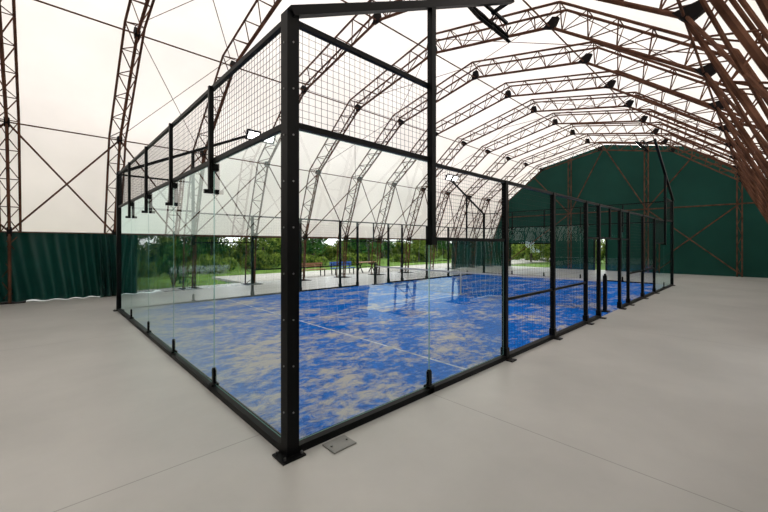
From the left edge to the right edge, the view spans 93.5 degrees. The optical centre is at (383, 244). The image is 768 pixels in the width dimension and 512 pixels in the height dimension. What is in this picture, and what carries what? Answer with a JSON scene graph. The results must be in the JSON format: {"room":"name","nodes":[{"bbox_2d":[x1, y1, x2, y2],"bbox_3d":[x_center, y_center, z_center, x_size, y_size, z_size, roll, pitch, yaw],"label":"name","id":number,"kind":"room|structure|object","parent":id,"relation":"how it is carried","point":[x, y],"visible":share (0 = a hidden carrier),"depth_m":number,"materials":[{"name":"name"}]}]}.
{"room":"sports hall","nodes":[
{"label":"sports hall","id":0,"kind":"room"},
{"bbox_2d":[0,266,767,511],"bbox_3d":[1.241,1.995,12.425,43.600,0.150,20.300,0,0,-44],"label":"floor","id":1,"kind":"structure","parent":0,"point":[660,403],"depth_m":3.78,"materials":[{"name":"concrete"}]},
{"bbox_2d":[0,0,25,304],"bbox_3d":[-6.152,-2.777,5.397,0.750,9.424,19.150,0,0,-44],"label":"truss","id":2,"kind":"object","parent":1,"relation":"on","point":[6,119],"depth_m":11.03,"materials":[{"name":"brown metal"}]},
{"bbox_2d":[103,0,154,296],"bbox_3d":[-4.158,-2.777,7.292,0.750,9.424,19.150,0,0,-44],"label":"truss","id":3,"kind":"object","parent":1,"relation":"on","point":[137,30],"depth_m":11.69,"materials":[{"name":"brown metal"}]},
{"bbox_2d":[322,435,355,453],"bbox_3d":[-0.428,1.905,3.470,0.260,0.030,0.200,0,0,-44],"label":"floor plate","id":4,"kind":"object","parent":1,"relation":"on","point":[342,442],"visible":1,"depth_m":3.45,"materials":[{"name":"grey metal"}]},
{"bbox_2d":[0,0,767,238],"bbox_3d":[1.821,-3.925,12.976,38.544,7.035,17.454,0,0,-44],"label":"arch bracing","id":5,"kind":"object","parent":1,"relation":"on","point":[732,59],"visible":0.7,"depth_m":11.10,"materials":[{"name":"brown metal"}]},
{"bbox_2d":[100,235,115,296],"bbox_3d":[-9.976,0.758,13.593,1.150,2.276,0.470,0,0,-44],"label":"curtain","id":6,"kind":"object","parent":5,"relation":"hanging from","point":[107,242],"visible":0.41,"depth_m":13.36,"materials":[{"name":"fabric"}]},
{"bbox_2d":[189,235,425,239],"bbox_3d":[1.403,-0.400,12.544,42.000,0.078,18.540,0,0,-44],"label":"rail","id":7,"kind":"object","parent":5,"relation":"attached to","point":[189,235],"visible":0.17,"depth_m":20.09,"materials":[{"name":"metal"}]},
{"bbox_2d":[0,232,111,302],"bbox_3d":[-14.907,0.730,9.491,13.950,2.340,0.502,0,0,-44],"label":"curtain","id":8,"kind":"object","parent":7,"relation":"hanging from","point":[44,266],"visible":0.7,"depth_m":12.65,"materials":[{"name":"fabric"}]},
{"bbox_2d":[451,241,494,267],"bbox_3d":[7.838,0.760,31.320,6.600,2.280,0.261,0,0,-44],"label":"curtain","id":9,"kind":"object","parent":7,"relation":"hanging from","point":[463,253],"visible":0.84,"depth_m":30.93,"materials":[{"name":"fabric"}]},
{"bbox_2d":[113,7,675,465],"bbox_3d":[2.939,-0.580,13.832,20.270,5.000,10.340,0,0,-44],"label":"court","id":10,"kind":"object","parent":1,"relation":"on","point":[305,369],"visible":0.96,"depth_m":6.38,"materials":[{"name":"black metal"}]},
{"bbox_2d":[117,164,143,172],"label":"light","id":11,"kind":"object","parent":10,"relation":"attached to","point":[138,166],"depth_m":10.83,"materials":[{"name":"black metal"}]},
{"bbox_2d":[149,146,207,165],"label":"light","id":12,"kind":"object","parent":10,"relation":"attached to","point":[186,153],"depth_m":11.67,"materials":[{"name":"black metal"}]},
{"bbox_2d":[214,128,263,146],"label":"light","id":13,"kind":"object","parent":10,"relation":"attached to","point":[250,131],"depth_m":12.86,"materials":[{"name":"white metal"}]},
{"bbox_2d":[262,136,275,144],"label":"light","id":14,"kind":"object","parent":10,"relation":"attached to","point":[268,141],"depth_m":13.43,"materials":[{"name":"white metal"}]},
{"bbox_2d":[288,0,514,42],"bbox_3d":[0.689,-3.135,5.074,4.749,2.126,0.603,0,0,-44],"label":"light","id":15,"kind":"object","parent":10,"relation":"attached to","point":[355,8],"visible":0.99,"depth_m":4.25,"materials":[{"name":"black metal"}]},
{"bbox_2d":[445,174,483,213],"bbox_3d":[5.189,-3.135,22.589,4.749,2.126,0.603,0,0,-44],"label":"light","id":16,"kind":"object","parent":10,"relation":"attached to","point":[452,179],"visible":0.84,"depth_m":22.06,"materials":[{"name":"black metal"}]},
{"bbox_2d":[372,262,609,312],"bbox_3d":[2.939,1.360,13.832,0.220,1.080,9.960,0,0,-44],"label":"net","id":17,"kind":"object","parent":10,"relation":"on","point":[604,280],"visible":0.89,"depth_m":12.91,"materials":[{"name":"synthetic netting"},{"name":"white fabric tape"},{"name":"black steel"}]},
{"bbox_2d":[635,138,673,200],"bbox_3d":[11.799,-3.135,15.636,4.749,2.126,0.603,0,0,-44],"label":"light","id":18,"kind":"object","parent":10,"relation":"attached to","point":[654,139],"visible":1,"depth_m":14.83,"materials":[{"name":"black metal"}]},
{"bbox_2d":[189,0,767,289],"bbox_3d":[-2.165,-2.777,9.186,0.750,9.424,19.150,0,0,-44],"label":"truss","id":19,"kind":"object","parent":1,"relation":"on","point":[754,51],"depth_m":10.66,"materials":[{"name":"brown metal"}]},
{"bbox_2d":[241,0,767,284],"bbox_3d":[-0.172,-2.777,11.081,0.750,9.424,19.150,0,0,-44],"label":"truss","id":20,"kind":"object","parent":1,"relation":"on","point":[694,10],"depth_m":5.73,"materials":[{"name":"brown metal"}]},
{"bbox_2d":[300,0,767,280],"bbox_3d":[1.821,-2.777,12.976,0.750,9.424,19.150,0,0,-44],"label":"truss","id":21,"kind":"object","parent":1,"relation":"on","point":[708,68],"depth_m":9.39,"materials":[{"name":"brown metal"}]},
{"bbox_2d":[336,41,767,277],"bbox_3d":[3.814,-2.777,14.871,0.750,9.424,19.150,0,0,-44],"label":"truss","id":22,"kind":"object","parent":1,"relation":"on","point":[587,57],"depth_m":11.96,"materials":[{"name":"brown metal"}]},
{"bbox_2d":[368,70,767,274],"bbox_3d":[5.807,-2.777,16.765,0.750,9.424,19.150,0,0,-44],"label":"truss","id":23,"kind":"object","parent":1,"relation":"on","point":[611,83],"depth_m":14.90,"materials":[{"name":"brown metal"}]},
{"bbox_2d":[399,91,767,272],"bbox_3d":[7.800,-2.777,18.660,0.750,9.424,19.150,0,0,-44],"label":"truss","id":24,"kind":"object","parent":1,"relation":"on","point":[630,102],"depth_m":17.15,"materials":[{"name":"brown metal"}]},
{"bbox_2d":[430,108,767,269],"bbox_3d":[9.793,-2.777,20.555,0.750,9.424,19.150,0,0,-44],"label":"truss","id":25,"kind":"object","parent":1,"relation":"on","point":[643,118],"depth_m":19.02,"materials":[{"name":"brown metal"}]},
{"bbox_2d":[445,122,767,268],"bbox_3d":[11.787,-2.777,22.449,0.750,9.424,19.150,0,0,-44],"label":"truss","id":26,"kind":"object","parent":1,"relation":"on","point":[639,124],"depth_m":21.48,"materials":[{"name":"brown metal"}]},
{"bbox_2d":[467,133,767,267],"bbox_3d":[13.780,-2.777,24.344,0.750,9.424,19.150,0,0,-44],"label":"truss","id":27,"kind":"object","parent":1,"relation":"on","point":[665,141],"depth_m":23.64,"materials":[{"name":"brown metal"}]},
{"bbox_2d":[486,141,767,265],"bbox_3d":[15.773,-2.777,26.239,0.750,9.424,19.150,0,0,-44],"label":"truss","id":28,"kind":"object","parent":1,"relation":"on","point":[599,147],"depth_m":26.25,"materials":[{"name":"brown metal"}]},
{"bbox_2d":[0,0,767,238],"bbox_3d":[1.386,-4.040,12.562,42.000,7.321,18.620,0,0,-44],"label":"ceiling","id":29,"kind":"structure","parent":0,"point":[68,62],"depth_m":13.27,"materials":[{"name":"white plastic"}]},
{"bbox_2d":[493,145,767,277],"bbox_3d":[16.606,-2.805,27.031,0.001,9.450,18.900,0,0,-44],"label":"wall","id":30,"kind":"structure","parent":0,"point":[696,184],"depth_m":25.22,"materials":[{"name":"green fabric"}]},
{"bbox_2d":[510,237,606,270],"bbox_3d":[13.986,0.670,29.715,0.100,2.500,7.700,0,0,-44],"label":"door frame","id":31,"kind":"structure","parent":30,"relation":"attached to","point":[604,237],"depth_m":27.49,"materials":[{"name":"black metal"}]},
{"bbox_2d":[508,146,753,276],"bbox_3d":[16.576,-2.686,26.657,0.090,9.221,17.000,0,0,-44],"label":"wall frame","id":32,"kind":"object","parent":30,"relation":"attached to","point":[737,186],"visible":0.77,"depth_m":24.87,"materials":[{"name":"metal"}]},
{"label":"outside","id":33,"kind":"structure","parent":0,"visible":0},
{"bbox_2d":[189,252,604,286],"bbox_3d":[0.031,2.130,38.662,170.000,0.080,170.000,0,0,-44],"label":"lawn","id":34,"kind":"structure","parent":33,"point":[202,279],"depth_m":32.10,"materials":[{"name":"green plant"}]},
{"bbox_2d":[189,237,207,257],"bbox_3d":[-16.491,-0.253,30.408,3.674,4.906,2.988,0,0,-43],"label":"tree","id":35,"kind":"object","parent":34,"relation":"on","point":[198,238],"visible":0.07,"depth_m":30.26,"materials":[{"name":"green plant"}]},
{"bbox_2d":[189,238,219,266],"bbox_3d":[-18.225,0.543,31.892,6.605,3.888,2.706,0,0,-29],"label":"hedge","id":36,"kind":"object","parent":34,"relation":"on","point":[208,238],"visible":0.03,"depth_m":32.36,"materials":[{"name":"green plant"}]},
{"bbox_2d":[189,237,228,255],"bbox_3d":[-15.558,-0.551,31.935,3.364,5.524,4.136,0,0,-14],"label":"tree","id":37,"kind":"object","parent":34,"relation":"on","point":[211,245],"visible":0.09,"depth_m":32.16,"materials":[{"name":"green plant"}]},
{"bbox_2d":[189,254,237,273],"bbox_3d":[-12.721,1.442,26.815,3.681,1.652,1.804,0,0,-41],"label":"hedge","id":38,"kind":"object","parent":34,"relation":"on","point":[206,263],"visible":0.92,"depth_m":26.45,"materials":[{"name":"green plant"}]},
{"bbox_2d":[197,237,248,264],"bbox_3d":[-17.010,0.557,36.285,6.605,3.854,2.706,0,0,-35],"label":"tree","id":39,"kind":"object","parent":34,"relation":"on","point":[230,254],"visible":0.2,"depth_m":36.74,"materials":[{"name":"green plant"}]},
{"bbox_2d":[226,238,280,263],"bbox_3d":[-13.793,0.709,38.658,6.748,3.481,2.706,0,0,-32],"label":"tree","id":40,"kind":"object","parent":34,"relation":"on","point":[269,252],"visible":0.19,"depth_m":37.83,"materials":[{"name":"green plant"}]},
{"bbox_2d":[240,249,280,268],"bbox_3d":[-10.617,1.306,31.232,3.681,1.982,1.804,0,0,-9],"label":"hedge","id":41,"kind":"object","parent":34,"relation":"on","point":[260,256],"visible":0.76,"depth_m":30.96,"materials":[{"name":"green plant"}]},
{"bbox_2d":[254,238,280,264],"bbox_3d":[-11.269,-1.495,34.247,5.597,7.474,4.552,0,0,28],"label":"tree","id":42,"kind":"object","parent":34,"relation":"on","point":[272,242],"visible":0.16,"depth_m":32.94,"materials":[{"name":"green plant"}]},
{"bbox_2d":[302,238,323,254],"bbox_3d":[-9.005,-1.072,43.987,4.019,6.600,4.942,0,0,-17],"label":"tree","id":43,"kind":"object","parent":34,"relation":"on","point":[307,238],"visible":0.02,"depth_m":44.16,"materials":[{"name":"green plant"}]},
{"bbox_2d":[302,240,324,257],"bbox_3d":[-10.351,0.742,46.380,6.748,3.399,2.706,0,0,-42],"label":"hedge","id":44,"kind":"object","parent":34,"relation":"on","point":[308,254],"visible":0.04,"depth_m":46.52,"materials":[{"name":"green plant"}]},
{"bbox_2d":[302,238,327,256],"bbox_3d":[-7.407,-0.539,37.782,4.117,5.498,3.349,0,0,-6],"label":"tree","id":45,"kind":"object","parent":34,"relation":"on","point":[309,248],"visible":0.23,"depth_m":36.96,"materials":[{"name":"green plant"}]},
{"bbox_2d":[302,254,328,265],"bbox_3d":[-6.990,1.549,34.122,3.681,1.391,1.804,0,0,-30],"label":"hedge","id":46,"kind":"object","parent":34,"relation":"on","point":[308,259],"visible":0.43,"depth_m":33.91,"materials":[{"name":"green plant"}]},
{"bbox_2d":[310,243,349,260],"bbox_3d":[-7.146,1.013,48.685,2.685,2.697,6.748,0,0,40],"label":"tree","id":47,"kind":"object","parent":34,"relation":"on","point":[329,253],"visible":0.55,"depth_m":47.77,"materials":[{"name":"green plant"}]},
{"bbox_2d":[331,252,363,264],"bbox_3d":[-3.685,1.454,37.333,3.681,1.623,1.804,0,0,-37],"label":"hedge","id":48,"kind":"object","parent":34,"relation":"on","point":[350,257],"visible":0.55,"depth_m":36.97,"materials":[{"name":"green plant"}]},
{"bbox_2d":[334,240,366,254],"bbox_3d":[-5.495,0.786,52.574,6.748,3.288,2.706,0,0,-33],"label":"tree","id":49,"kind":"object","parent":34,"relation":"on","point":[354,251],"visible":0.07,"depth_m":52.08,"materials":[{"name":"green plant"}]},
{"bbox_2d":[341,239,364,254],"bbox_3d":[-3.166,-1.243,46.900,4.235,6.953,5.206,0,0,-44],"label":"tree","id":50,"kind":"object","parent":34,"relation":"on","point":[351,244],"visible":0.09,"depth_m":46.44,"materials":[{"name":"green plant"}]},
{"bbox_2d":[355,253,375,261],"bbox_3d":[-2.466,1.562,42.697,3.681,1.360,1.804,0,0,-16],"label":"hedge","id":51,"kind":"object","parent":34,"relation":"on","point":[365,257],"visible":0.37,"depth_m":42.52,"materials":[{"name":"green plant"}]},
{"bbox_2d":[351,239,384,263],"bbox_3d":[-1.721,-0.395,40.016,3.893,5.199,3.166,0,0,9],"label":"tree","id":52,"kind":"object","parent":34,"relation":"on","point":[367,246],"visible":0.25,"depth_m":39.71,"materials":[{"name":"green plant"}]},
{"bbox_2d":[374,239,394,257],"bbox_3d":[-0.591,-0.849,56.399,4.596,6.138,3.738,0,0,-39],"label":"tree","id":53,"kind":"object","parent":34,"relation":"on","point":[383,243],"visible":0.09,"depth_m":56.25,"materials":[{"name":"green plant"}]},
{"bbox_2d":[373,240,400,257],"bbox_3d":[0.052,0.596,58.053,6.748,3.757,2.706,0,0,-31],"label":"tree","id":54,"kind":"object","parent":34,"relation":"on","point":[392,252],"visible":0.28,"depth_m":57.92,"materials":[{"name":"green plant"}]},
{"bbox_2d":[389,253,417,261],"bbox_3d":[2.377,1.614,44.262,3.681,1.233,1.804,0,0,-2],"label":"hedge","id":55,"kind":"object","parent":34,"relation":"on","point":[396,256],"visible":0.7,"depth_m":44.05,"materials":[{"name":"green plant"}]},
{"bbox_2d":[394,240,414,254],"bbox_3d":[3.425,0.700,60.163,6.748,3.501,2.706,0,0,-30],"label":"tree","id":56,"kind":"object","parent":34,"relation":"on","point":[404,242],"visible":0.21,"depth_m":59.31,"materials":[{"name":"green plant"}]},
{"bbox_2d":[407,240,425,260],"bbox_3d":[4.535,-0.336,46.732,3.802,5.077,3.092,0,0,28],"label":"tree","id":57,"kind":"object","parent":34,"relation":"on","point":[413,247],"visible":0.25,"depth_m":46.15,"materials":[{"name":"green plant"}]},
{"bbox_2d":[410,251,435,260],"bbox_3d":[5.055,1.443,48.117,3.681,1.648,1.804,0,0,2],"label":"hedge","id":58,"kind":"object","parent":34,"relation":"on","point":[415,253],"visible":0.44,"depth_m":47.81,"materials":[{"name":"green plant"}]},
{"bbox_2d":[422,245,442,254],"bbox_3d":[8.200,0.857,66.472,6.748,3.077,2.706,0,0,-34],"label":"hedge","id":59,"kind":"object","parent":34,"relation":"on","point":[440,249],"visible":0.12,"depth_m":66.81,"materials":[{"name":"green plant"}]},
{"bbox_2d":[425,250,440,258],"bbox_3d":[6.584,1.442,53.185,3.681,1.652,1.804,0,0,1],"label":"hedge","id":60,"kind":"object","parent":34,"relation":"on","point":[436,253],"visible":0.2,"depth_m":52.93,"materials":[{"name":"green plant"}]},
{"bbox_2d":[430,241,451,257],"bbox_3d":[8.076,-1.288,57.150,5.277,7.047,4.292,0,0,-11],"label":"tree","id":61,"kind":"object","parent":34,"relation":"on","point":[441,245],"visible":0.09,"depth_m":56.73,"materials":[{"name":"green plant"}]},
{"bbox_2d":[443,251,451,258],"bbox_3d":[10.745,1.577,55.519,3.681,1.322,1.804,0,0,-26],"label":"hedge","id":62,"kind":"object","parent":34,"relation":"on","point":[450,252],"visible":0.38,"depth_m":55.08,"materials":[{"name":"green plant"}]},
{"bbox_2d":[511,244,525,259],"bbox_3d":[16.268,0.224,49.302,2.932,4.676,6.605,0,0,-44],"label":"hedge","id":63,"kind":"object","parent":34,"relation":"on","point":[519,256],"visible":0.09,"depth_m":47.15,"materials":[{"name":"green plant"}]},
{"bbox_2d":[515,244,542,261],"bbox_3d":[17.192,-0.411,41.986,3.918,5.233,3.187,0,0,31],"label":"tree","id":64,"kind":"object","parent":34,"relation":"on","point":[530,249],"visible":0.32,"depth_m":41.55,"materials":[{"name":"green plant"}]},
{"bbox_2d":[511,244,549,261],"bbox_3d":[19.437,0.224,45.968,2.932,4.676,6.605,0,0,-44],"label":"hedge","id":65,"kind":"object","parent":34,"relation":"on","point":[538,256],"visible":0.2,"depth_m":45.28,"materials":[{"name":"green plant"}]},
{"bbox_2d":[540,244,549,253],"bbox_3d":[18.980,-0.411,39.672,3.187,5.233,3.918,0,0,-1],"label":"tree","id":66,"kind":"object","parent":34,"relation":"on","point":[547,245],"visible":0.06,"depth_m":40.06,"materials":[{"name":"green plant"}]},
{"bbox_2d":[595,239,604,262],"bbox_3d":[22.606,0.224,42.634,2.932,4.676,6.605,0,0,-44],"label":"hedge","id":67,"kind":"object","parent":34,"relation":"on","point":[602,249],"visible":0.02,"depth_m":40.10,"materials":[{"name":"green plant"}]},
{"bbox_2d":[595,239,604,261],"bbox_3d":[25.776,0.224,39.300,2.932,4.676,6.605,0,0,-44],"label":"hedge","id":68,"kind":"object","parent":34,"relation":"on","point":[601,239],"visible":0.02,"depth_m":40.40,"materials":[{"name":"green plant"}]},
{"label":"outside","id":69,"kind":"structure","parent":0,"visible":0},
{"bbox_2d":[212,259,549,282],"bbox_3d":[10.721,2.025,39.028,54.000,0.130,5.200,0,0,-44],"label":"paved path","id":70,"kind":"structure","parent":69,"point":[235,278],"depth_m":24.83,"materials":[{"name":"white concrete"}]},
{"bbox_2d":[302,262,324,275],"bbox_3d":[-4.444,1.530,22.466,0.540,0.864,1.800,0,0,44],"label":"park bench","id":71,"kind":"object","parent":70,"relation":"on","point":[320,263],"visible":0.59,"depth_m":22.71,"materials":[{"name":"brown wood"}]},
{"bbox_2d":[329,261,355,274],"bbox_3d":[-2.772,1.530,24.194,1.800,0.864,0.540,0,0,-44],"label":"park bench","id":72,"kind":"object","parent":70,"relation":"on","point":[349,262],"visible":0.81,"depth_m":24.11,"materials":[{"name":"blue paint"}]},
{"bbox_2d":[355,261,373,272],"bbox_3d":[-1.284,1.589,25.822,1.500,0.772,0.680,0,0,-44],"label":"picnic table","id":73,"kind":"object","parent":70,"relation":"on","point":[367,261],"visible":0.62,"depth_m":25.85,"materials":[{"name":"brown wood"}]}
]}

